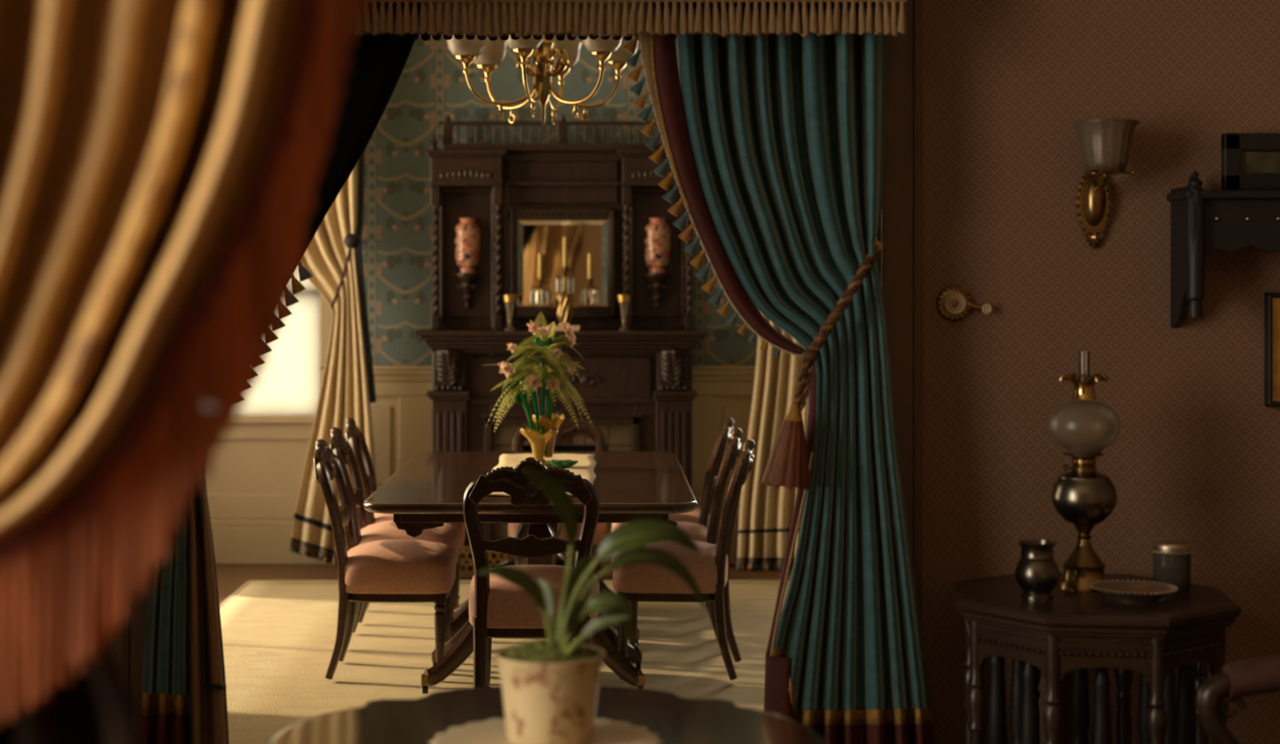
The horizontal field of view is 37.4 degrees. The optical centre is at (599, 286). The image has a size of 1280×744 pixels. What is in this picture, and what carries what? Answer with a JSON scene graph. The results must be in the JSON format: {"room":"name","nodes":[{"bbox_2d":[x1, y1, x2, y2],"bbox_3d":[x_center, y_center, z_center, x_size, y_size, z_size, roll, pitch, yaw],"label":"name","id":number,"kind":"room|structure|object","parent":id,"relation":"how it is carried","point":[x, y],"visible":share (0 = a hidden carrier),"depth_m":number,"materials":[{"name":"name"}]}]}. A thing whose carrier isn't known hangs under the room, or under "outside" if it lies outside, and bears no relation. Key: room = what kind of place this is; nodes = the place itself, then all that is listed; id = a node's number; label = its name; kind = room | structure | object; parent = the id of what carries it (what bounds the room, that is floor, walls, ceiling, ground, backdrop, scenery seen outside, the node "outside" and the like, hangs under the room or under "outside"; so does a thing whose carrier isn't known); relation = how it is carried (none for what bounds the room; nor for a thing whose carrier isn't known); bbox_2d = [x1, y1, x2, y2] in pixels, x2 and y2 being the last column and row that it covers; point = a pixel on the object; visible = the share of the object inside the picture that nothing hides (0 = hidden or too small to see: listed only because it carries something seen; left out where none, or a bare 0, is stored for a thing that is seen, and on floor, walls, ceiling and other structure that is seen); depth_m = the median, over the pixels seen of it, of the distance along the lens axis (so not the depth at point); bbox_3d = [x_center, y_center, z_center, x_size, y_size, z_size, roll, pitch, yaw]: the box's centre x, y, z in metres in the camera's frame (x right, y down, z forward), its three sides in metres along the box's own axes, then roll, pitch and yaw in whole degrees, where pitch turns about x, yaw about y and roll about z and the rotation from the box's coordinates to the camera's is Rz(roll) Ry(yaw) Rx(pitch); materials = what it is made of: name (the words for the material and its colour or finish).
{"room":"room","nodes":[
{"label":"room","id":0,"kind":"room"},
{"bbox_2d":[215,563,792,604],"bbox_3d":[-0.100,1.520,3.700,6.600,0.120,13.000,0,0,0],"label":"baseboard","id":1,"kind":"structure","parent":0,"point":[230,577],"depth_m":9.64,"materials":[{"name":"brown wood"}]},
{"bbox_2d":[219,579,790,743],"bbox_3d":[-0.185,1.454,7.440,3.100,0.013,3.810,0,0,0],"label":"floor","id":2,"kind":"structure","parent":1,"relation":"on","point":[278,636],"depth_m":7.51,"materials":[{"name":"wood"}]},
{"bbox_2d":[313,438,456,679],"bbox_3d":[-0.807,1.008,7.119,0.523,0.875,0.437,0,0,-1],"label":"dining chair","id":3,"kind":"object","parent":2,"relation":"on","point":[397,570],"visible":0.95,"depth_m":6.94,"materials":[{"name":"fabric"}]},
{"bbox_2d":[329,426,459,632],"bbox_3d":[-0.838,1.008,7.728,0.523,0.875,0.437,0,0,-2],"label":"dining chair","id":4,"kind":"object","parent":2,"relation":"on","point":[448,535],"visible":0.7,"depth_m":7.61,"materials":[{"name":"pink fabric"}]},
{"bbox_2d":[345,417,465,622],"bbox_3d":[-0.852,1.008,8.297,0.523,0.875,0.437,0,0,-3],"label":"dining chair","id":5,"kind":"object","parent":2,"relation":"on","point":[355,437],"visible":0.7,"depth_m":8.13,"materials":[{"name":"brown wood"}]},
{"bbox_2d":[363,451,697,693],"bbox_3d":[-0.235,1.077,7.305,1.130,0.715,2.010,0,0,0],"label":"dining table","id":6,"kind":"object","parent":2,"relation":"on","point":[427,491],"visible":0.64,"depth_m":6.74,"materials":[{"name":"brown wood"}]},
{"bbox_2d":[421,673,429,685],"bbox_3d":[-0.615,1.386,6.675,0.028,0.039,0.028,0,0,0],"label":"cup","id":7,"kind":"object","parent":6,"relation":"on","point":[424,677],"depth_m":6.66,"materials":[{"name":"gold metal"}]},
{"bbox_2d":[488,492,510,496],"bbox_3d":[-0.343,0.716,6.499,0.074,0.008,0.102,0,0,0],"label":"table runner","id":8,"kind":"object","parent":6,"relation":"on","point":[493,493],"depth_m":6.52,"materials":[{"name":"fabric"}]},
{"bbox_2d":[492,453,533,469],"bbox_3d":[-0.348,0.716,7.746,0.141,0.008,0.689,0,0,0],"label":"table runner","id":9,"kind":"object","parent":6,"relation":"on","point":[505,460],"depth_m":7.84,"materials":[{"name":"fabric"}]},
{"bbox_2d":[486,311,592,466],"bbox_3d":[-0.259,0.405,7.519,0.392,0.612,0.303,0,0,-21],"label":"flower vase","id":10,"kind":"object","parent":9,"relation":"on","point":[542,439],"visible":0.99,"depth_m":7.51,"materials":[{"name":"green plant"}]},
{"bbox_2d":[543,453,595,495],"bbox_3d":[-0.124,0.716,7.282,0.216,0.008,1.618,0,0,0],"label":"table runner","id":11,"kind":"object","parent":6,"relation":"on","point":[584,465],"depth_m":7.65,"materials":[{"name":"fabric"}]},
{"bbox_2d":[544,459,578,466],"bbox_3d":[-0.151,0.700,7.500,0.137,0.024,0.118,0,0,0],"label":"dish","id":12,"kind":"object","parent":11,"relation":"on","point":[561,463],"visible":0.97,"depth_m":7.48,"materials":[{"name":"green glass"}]},
{"bbox_2d":[636,628,639,639],"bbox_3d":[0.145,1.386,7.555,0.028,0.039,0.028,0,0,0],"label":"cup","id":13,"kind":"object","parent":6,"relation":"on","point":[637,629],"depth_m":7.54,"materials":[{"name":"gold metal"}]},
{"bbox_2d":[639,650,642,662],"bbox_3d":[0.145,1.386,7.095,0.028,0.039,0.028,0,0,0],"label":"cup","id":14,"kind":"object","parent":6,"relation":"on","point":[640,651],"depth_m":7.08,"materials":[{"name":"gold metal"}]},
{"bbox_2d":[636,673,644,685],"bbox_3d":[0.145,1.386,6.675,0.028,0.039,0.028,0,0,0],"label":"cup","id":15,"kind":"object","parent":6,"relation":"on","point":[640,677],"depth_m":6.66,"materials":[{"name":"gold metal"}]},
{"bbox_2d":[462,456,599,687],"bbox_3d":[-0.222,0.995,6.308,0.446,0.902,0.523,0,0,0],"label":"dining chair","id":16,"kind":"object","parent":2,"relation":"on","point":[499,608],"visible":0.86,"depth_m":6.14,"materials":[{"name":"brown wood"}]},
{"bbox_2d":[507,410,607,573],"bbox_3d":[-0.185,1.008,8.482,0.437,0.875,0.523,0,0,0],"label":"dining chair","id":17,"kind":"object","parent":2,"relation":"on","point":[567,429],"visible":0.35,"depth_m":8.68,"materials":[{"name":"brown wood"}]},
{"bbox_2d":[611,417,733,620],"bbox_3d":[0.327,1.008,8.293,0.523,0.875,0.437,0,0,8],"label":"dining chair","id":18,"kind":"object","parent":2,"relation":"on","point":[700,516],"visible":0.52,"depth_m":8.10,"materials":[{"name":"brown wood"}]},
{"bbox_2d":[611,427,742,645],"bbox_3d":[0.317,1.008,7.695,0.523,0.875,0.437,0,0,5],"label":"dining chair","id":19,"kind":"object","parent":2,"relation":"on","point":[708,534],"visible":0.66,"depth_m":7.50,"materials":[{"name":"brown wood"}]},
{"bbox_2d":[613,439,755,679],"bbox_3d":[0.322,1.008,7.124,0.523,0.875,0.437,0,0,7],"label":"dining chair","id":20,"kind":"object","parent":2,"relation":"on","point":[709,567],"visible":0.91,"depth_m":6.93,"materials":[{"name":"brown wood"}]},
{"bbox_2d":[459,545,613,579],"bbox_3d":[-0.195,1.373,9.474,1.344,0.175,0.132,0,0,0],"label":"fireplace fender","id":21,"kind":"object","parent":1,"relation":"on","point":[462,576],"visible":0.12,"depth_m":9.41,"materials":[{"name":"gold metal"}]},
{"bbox_2d":[266,685,826,743],"bbox_3d":[-0.087,1.094,3.080,0.924,0.708,0.904,0,0,0],"label":"table","id":22,"kind":"object","parent":1,"relation":"on","point":[676,719],"visible":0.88,"depth_m":3.23,"materials":[{"name":"brown wood"}]},
{"bbox_2d":[428,718,663,743],"bbox_3d":[-0.087,0.738,3.070,0.381,0.003,0.381,0,0,0],"label":"doily","id":23,"kind":"object","parent":22,"relation":"on","point":[491,731],"visible":0.39,"depth_m":3.12,"materials":[{"name":"fabric"}]},
{"bbox_2d":[478,467,706,743],"bbox_3d":[-0.007,0.511,3.069,0.373,0.452,0.208,0,0,0],"label":"potted plant","id":24,"kind":"object","parent":23,"relation":"on","point":[549,686],"visible":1,"depth_m":3.03,"materials":[{"name":"green plant"}]},
{"bbox_2d":[414,115,707,571],"bbox_3d":[-0.195,0.280,9.807,1.490,2.360,0.385,0,0,0],"label":"fireplace","id":25,"kind":"object","parent":1,"relation":"on","point":[635,385],"visible":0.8,"depth_m":9.84,"materials":[{"name":"brown wood"}]},
{"bbox_2d":[454,217,480,272],"bbox_3d":[-0.692,-0.217,9.912,0.138,0.286,0.138,0,0,0],"label":"porcelain vase","id":26,"kind":"object","parent":25,"relation":"on","point":[467,233],"visible":1,"depth_m":9.86,"materials":[{"name":"ceramic"}]},
{"bbox_2d":[453,272,481,276],"bbox_3d":[-0.692,-0.064,9.883,0.149,0.018,0.085,0,0,0],"label":"shelf","id":27,"kind":"object","parent":25,"relation":"attached to","point":[455,274],"depth_m":9.85,"materials":[{"name":"brown wood"}]},
{"bbox_2d":[502,294,516,330],"bbox_3d":[-0.462,0.132,9.720,0.068,0.184,0.068,0,0,0],"label":"vase","id":28,"kind":"object","parent":25,"relation":"on","point":[507,298],"visible":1,"depth_m":9.71,"materials":[{"name":"gold metal"}]},
{"bbox_2d":[414,329,707,335],"bbox_3d":[-0.195,0.236,9.807,1.490,0.023,0.385,0,0,0],"label":"mantel shelf","id":29,"kind":"object","parent":25,"relation":"attached to","point":[421,332],"depth_m":9.62,"materials":[{"name":"brown wood"}]},
{"bbox_2d":[516,218,608,306],"bbox_3d":[-0.195,-0.128,9.909,0.480,0.455,0.011,0,0,0],"label":"mirror","id":30,"kind":"object","parent":25,"relation":"attached to","point":[534,236],"depth_m":9.91,"materials":[{"name":"silver glass"}]},
{"bbox_2d":[545,325,580,330],"bbox_3d":[-0.189,0.210,9.650,0.176,0.027,0.066,0,0,0],"label":"box","id":31,"kind":"object","parent":25,"relation":"on","point":[557,327],"visible":0.53,"depth_m":9.62,"materials":[{"name":"brown wood"}]},
{"bbox_2d":[551,328,579,330],"bbox_3d":[-0.189,0.213,9.650,0.170,0.022,0.060,0,0,0],"label":"tray","id":32,"kind":"object","parent":31,"relation":"on","point":[551,329],"depth_m":9.62,"materials":[{"name":"gold metal"}]},
{"bbox_2d":[529,236,599,325],"bbox_3d":[-0.179,-0.018,9.755,0.359,0.484,0.108,0,0,0],"label":"candelabra","id":33,"kind":"object","parent":25,"relation":"on","point":[564,306],"visible":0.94,"depth_m":9.74,"materials":[{"name":"gold metal"}]},
{"bbox_2d":[530,278,549,288],"bbox_3d":[-0.307,-0.016,9.755,0.100,0.054,0.098,0,0,0],"label":"cup","id":34,"kind":"object","parent":33,"relation":"on","point":[540,286],"depth_m":9.74,"materials":[{"name":"gold metal"}]},
{"bbox_2d":[537,253,542,278],"bbox_3d":[-0.307,-0.103,9.755,0.023,0.144,0.023,0,0,0],"label":"candle","id":35,"kind":"object","parent":33,"relation":"on","point":[540,255],"depth_m":9.75,"materials":[{"name":"wax"}]},
{"bbox_2d":[555,266,574,277],"bbox_3d":[-0.179,-0.076,9.755,0.100,0.054,0.098,0,0,0],"label":"cup","id":36,"kind":"object","parent":33,"relation":"on","point":[564,274],"depth_m":9.74,"materials":[{"name":"gold metal"}]},
{"bbox_2d":[562,236,567,266],"bbox_3d":[-0.179,-0.175,9.755,0.023,0.169,0.023,0,0,0],"label":"candle","id":37,"kind":"object","parent":33,"relation":"on","point":[565,238],"depth_m":9.75,"materials":[{"name":"wax"}]},
{"bbox_2d":[580,278,599,288],"bbox_3d":[-0.051,-0.016,9.755,0.100,0.054,0.098,0,0,0],"label":"cup","id":38,"kind":"object","parent":33,"relation":"on","point":[589,285],"depth_m":9.74,"materials":[{"name":"gold metal"}]},
{"bbox_2d":[587,253,591,278],"bbox_3d":[-0.051,-0.103,9.755,0.023,0.144,0.023,0,0,0],"label":"candle","id":39,"kind":"object","parent":33,"relation":"on","point":[589,255],"depth_m":9.75,"materials":[{"name":"wax"}]},
{"bbox_2d":[617,294,630,330],"bbox_3d":[0.125,0.132,9.720,0.068,0.184,0.068,0,0,0],"label":"vase","id":40,"kind":"object","parent":25,"relation":"on","point":[621,298],"visible":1,"depth_m":9.71,"materials":[{"name":"gold metal"}]},
{"bbox_2d":[644,217,670,272],"bbox_3d":[0.302,-0.217,9.912,0.138,0.286,0.138,0,0,0],"label":"porcelain vase","id":41,"kind":"object","parent":25,"relation":"on","point":[657,233],"visible":1,"depth_m":9.86,"materials":[{"name":"ceramic"}]},
{"bbox_2d":[643,272,671,276],"bbox_3d":[0.302,-0.064,9.883,0.149,0.018,0.085,0,0,0],"label":"shelf","id":42,"kind":"object","parent":25,"relation":"attached to","point":[645,274],"depth_m":9.86,"materials":[{"name":"brown wood"}]},
{"bbox_2d":[951,573,1240,743],"bbox_3d":[1.140,1.085,4.395,0.624,0.750,0.624,0,0,-37],"label":"table","id":43,"kind":"object","parent":1,"relation":"on","point":[1076,632],"visible":0.96,"depth_m":4.22,"materials":[{"name":"brown wood"}]},
{"bbox_2d":[1014,538,1059,599],"bbox_3d":[1.001,0.646,4.330,0.100,0.127,0.100,0,0,0],"label":"jar","id":44,"kind":"object","parent":43,"relation":"on","point":[1037,573],"visible":1,"depth_m":4.30,"materials":[{"name":"grey metal"}]},
{"bbox_2d":[1048,351,1120,591],"bbox_3d":[1.144,0.431,4.470,0.166,0.558,0.166,0,0,0],"label":"oil lamp","id":45,"kind":"object","parent":43,"relation":"on","point":[1084,496],"visible":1,"depth_m":4.44,"materials":[{"name":"gold metal"}]},
{"bbox_2d":[1089,578,1177,603],"bbox_3d":[1.214,0.694,4.300,0.194,0.032,0.193,0,0,0],"label":"dish","id":46,"kind":"object","parent":43,"relation":"on","point":[1134,591],"visible":1,"depth_m":4.32,"materials":[{"name":"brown metal"}]},
{"bbox_2d":[1151,539,1192,591],"bbox_3d":[1.349,0.654,4.460,0.093,0.112,0.093,0,0,0],"label":"glass canister","id":47,"kind":"object","parent":43,"relation":"on","point":[1171,559],"visible":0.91,"depth_m":4.42,"materials":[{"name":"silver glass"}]},
{"bbox_2d":[1195,653,1279,743],"bbox_3d":[1.622,0.979,3.560,0.806,0.977,0.696,0,0,0],"label":"armchair","id":48,"kind":"object","parent":1,"relation":"on","point":[1239,679],"visible":1,"depth_m":3.84,"materials":[{"name":"fabric"}]},
{"bbox_2d":[361,35,759,365],"bbox_3d":[-0.200,-0.090,10.075,6.000,3.100,0.150,0,0,0],"label":"wall","id":49,"kind":"structure","parent":0,"point":[397,239],"depth_m":10.00,"materials":[{"name":"blue paper"}]},
{"bbox_2d":[205,422,319,564],"bbox_3d":[-2.337,1.087,9.977,1.725,0.745,0.045,0,0,0],"label":"wainscoting","id":50,"kind":"structure","parent":49,"relation":"attached to","point":[253,484],"depth_m":9.97,"materials":[{"name":"beige paint"}]},
{"bbox_2d":[233,413,315,422],"bbox_3d":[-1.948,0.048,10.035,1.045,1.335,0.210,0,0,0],"label":"window sill","id":51,"kind":"structure","parent":49,"relation":"in","point":[241,418],"depth_m":9.93,"materials":[{"name":"beige paint"}]},
{"bbox_2d":[237,273,319,413],"bbox_3d":[-1.948,0.027,10.012,0.977,1.289,0.036,0,0,0],"label":"window","id":52,"kind":"structure","parent":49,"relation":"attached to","point":[290,382],"depth_m":10.01,"materials":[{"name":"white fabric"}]},
{"bbox_2d":[320,293,333,382],"bbox_3d":[-1.948,-0.005,9.985,1.085,1.370,0.030,0,0,0],"label":"trim","id":53,"kind":"structure","parent":49,"relation":"attached to","point":[326,313],"depth_m":9.97,"materials":[{"name":"beige paint"}]},
{"bbox_2d":[330,233,359,307],"bbox_3d":[-1.302,-0.083,9.813,0.149,0.381,0.353,0,0,0],"label":"tieback","id":54,"kind":"object","parent":49,"relation":"attached to","point":[351,241],"visible":0.99,"depth_m":9.65,"materials":[{"name":"brown wood"}]},
{"bbox_2d":[319,365,431,564],"bbox_3d":[-1.171,0.938,9.973,0.609,1.045,0.055,0,0,0],"label":"wainscoting","id":55,"kind":"structure","parent":49,"relation":"attached to","point":[402,411],"depth_m":9.97,"materials":[{"name":"beige paint"}]},
{"bbox_2d":[692,365,755,564],"bbox_3d":[0.769,0.938,9.973,0.582,1.045,0.055,0,0,0],"label":"trim","id":56,"kind":"structure","parent":49,"relation":"attached to","point":[723,392],"depth_m":9.97,"materials":[{"name":"beige paint"}]},
{"bbox_2d":[104,0,1279,743],"bbox_3d":[0.200,-0.090,4.800,5.600,3.100,0.100,0,0,0],"label":"wall","id":57,"kind":"structure","parent":0,"point":[1194,457],"depth_m":4.75,"materials":[{"name":"brown paint"}]},
{"bbox_2d":[121,0,921,743],"bbox_3d":[-0.195,0.085,4.832,2.070,2.750,0.235,0,0,0],"label":"trim","id":58,"kind":"structure","parent":57,"relation":"attached to","point":[900,230],"depth_m":4.72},
{"bbox_2d":[355,0,906,40],"bbox_3d":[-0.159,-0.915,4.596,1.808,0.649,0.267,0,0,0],"label":"valance","id":59,"kind":"object","parent":57,"relation":"attached to","point":[472,24],"visible":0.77,"depth_m":4.47,"materials":[{"name":"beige fabric"}]},
{"bbox_2d":[140,2,426,743],"bbox_3d":[-0.755,0.332,4.600,0.721,2.238,0.128,0,0,0],"label":"portiere","id":60,"kind":"object","parent":59,"relation":"hanging from","point":[184,696],"visible":0.28,"depth_m":4.58,"materials":[{"name":"fabric"}]},
{"bbox_2d":[623,2,933,743],"bbox_3d":[0.444,0.329,4.595,0.777,2.240,0.188,0,0,-1],"label":"portiere","id":61,"kind":"object","parent":59,"relation":"hanging from","point":[774,144],"visible":0.9,"depth_m":4.56,"materials":[{"name":"teal fabric"}]},
{"bbox_2d":[760,240,883,490],"bbox_3d":[0.540,0.185,4.520,0.327,0.593,0.118,0,0,-16],"label":"tieback","id":62,"kind":"object","parent":61,"relation":"attached to","point":[787,465],"visible":1,"depth_m":4.48,"materials":[{"name":"fabric"}]},
{"bbox_2d":[936,286,992,320],"bbox_3d":[0.913,0.041,4.734,0.137,0.086,0.031,0,0,0],"label":"bell crank","id":63,"kind":"object","parent":57,"relation":"attached to","point":[953,303],"visible":1,"depth_m":4.73,"materials":[{"name":"gold metal"}]},
{"bbox_2d":[1071,119,1140,248],"bbox_3d":[1.238,-0.249,4.656,0.165,0.309,0.216,0,0,0],"label":"wall sconce","id":64,"kind":"object","parent":57,"relation":"attached to","point":[1093,197],"visible":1,"depth_m":4.71,"materials":[{"name":"gold metal"}]},
{"bbox_2d":[1166,169,1279,327],"bbox_3d":[1.703,-0.091,4.662,0.562,0.387,0.175,0,0,0],"label":"wall shelf","id":65,"kind":"object","parent":57,"relation":"attached to","point":[1202,221],"visible":1,"depth_m":4.61,"materials":[{"name":"brown wood"}]},
{"bbox_2d":[1221,133,1279,190],"bbox_3d":[1.692,-0.308,4.688,0.300,0.144,0.025,0,0,0],"label":"framed print","id":66,"kind":"object","parent":65,"relation":"on","point":[1249,161],"visible":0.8,"depth_m":4.67,"materials":[{"name":"brown wood"}]},
{"bbox_2d":[1264,292,1279,407],"bbox_3d":[1.837,0.157,4.735,0.340,0.286,0.030,0,0,0],"label":"picture","id":67,"kind":"object","parent":57,"relation":"attached to","point":[1272,300],"visible":1,"depth_m":4.73,"materials":[{"name":"brown wood"}]},
{"bbox_3d":[-0.100,-1.690,3.700,6.600,0.100,13.000,0,0,0],"label":"ceiling","id":68,"kind":"structure","parent":0,"visible":0},
{"bbox_2d":[288,150,377,565],"bbox_3d":[-1.490,-0.373,9.755,0.746,3.654,0.105,0,0,0],"label":"drape","id":69,"kind":"object","parent":68,"relation":"hanging from","point":[347,389],"visible":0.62,"depth_m":9.75,"materials":[{"name":"beige fabric"}]},
{"bbox_2d":[446,34,638,124],"bbox_3d":[-0.225,-1.143,7.550,0.790,0.995,0.801,0,0,0],"label":"chandelier","id":70,"kind":"object","parent":68,"relation":"hanging from","point":[553,58],"visible":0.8,"depth_m":7.51,"materials":[{"name":"gold metal"}]},
{"bbox_2d":[736,311,808,570],"bbox_3d":[0.940,-0.366,9.757,0.478,3.668,0.118,0,0,0],"label":"drape","id":71,"kind":"object","parent":68,"relation":"hanging from","point":[766,512],"visible":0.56,"depth_m":9.74,"materials":[{"name":"beige fabric"}]},
{"bbox_3d":[-0.250,-1.315,1.720,1.718,0.650,0.058,0,0,0],"label":"pole","id":72,"kind":"object","parent":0,"visible":0},
{"bbox_2d":[0,0,368,743],"bbox_3d":[-0.422,0.169,1.753,0.740,2.417,0.227,0,0,0],"label":"curtain","id":73,"kind":"object","parent":72,"relation":"hanging from","point":[160,160],"visible":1,"depth_m":1.74,"materials":[{"name":"gold fabric"}]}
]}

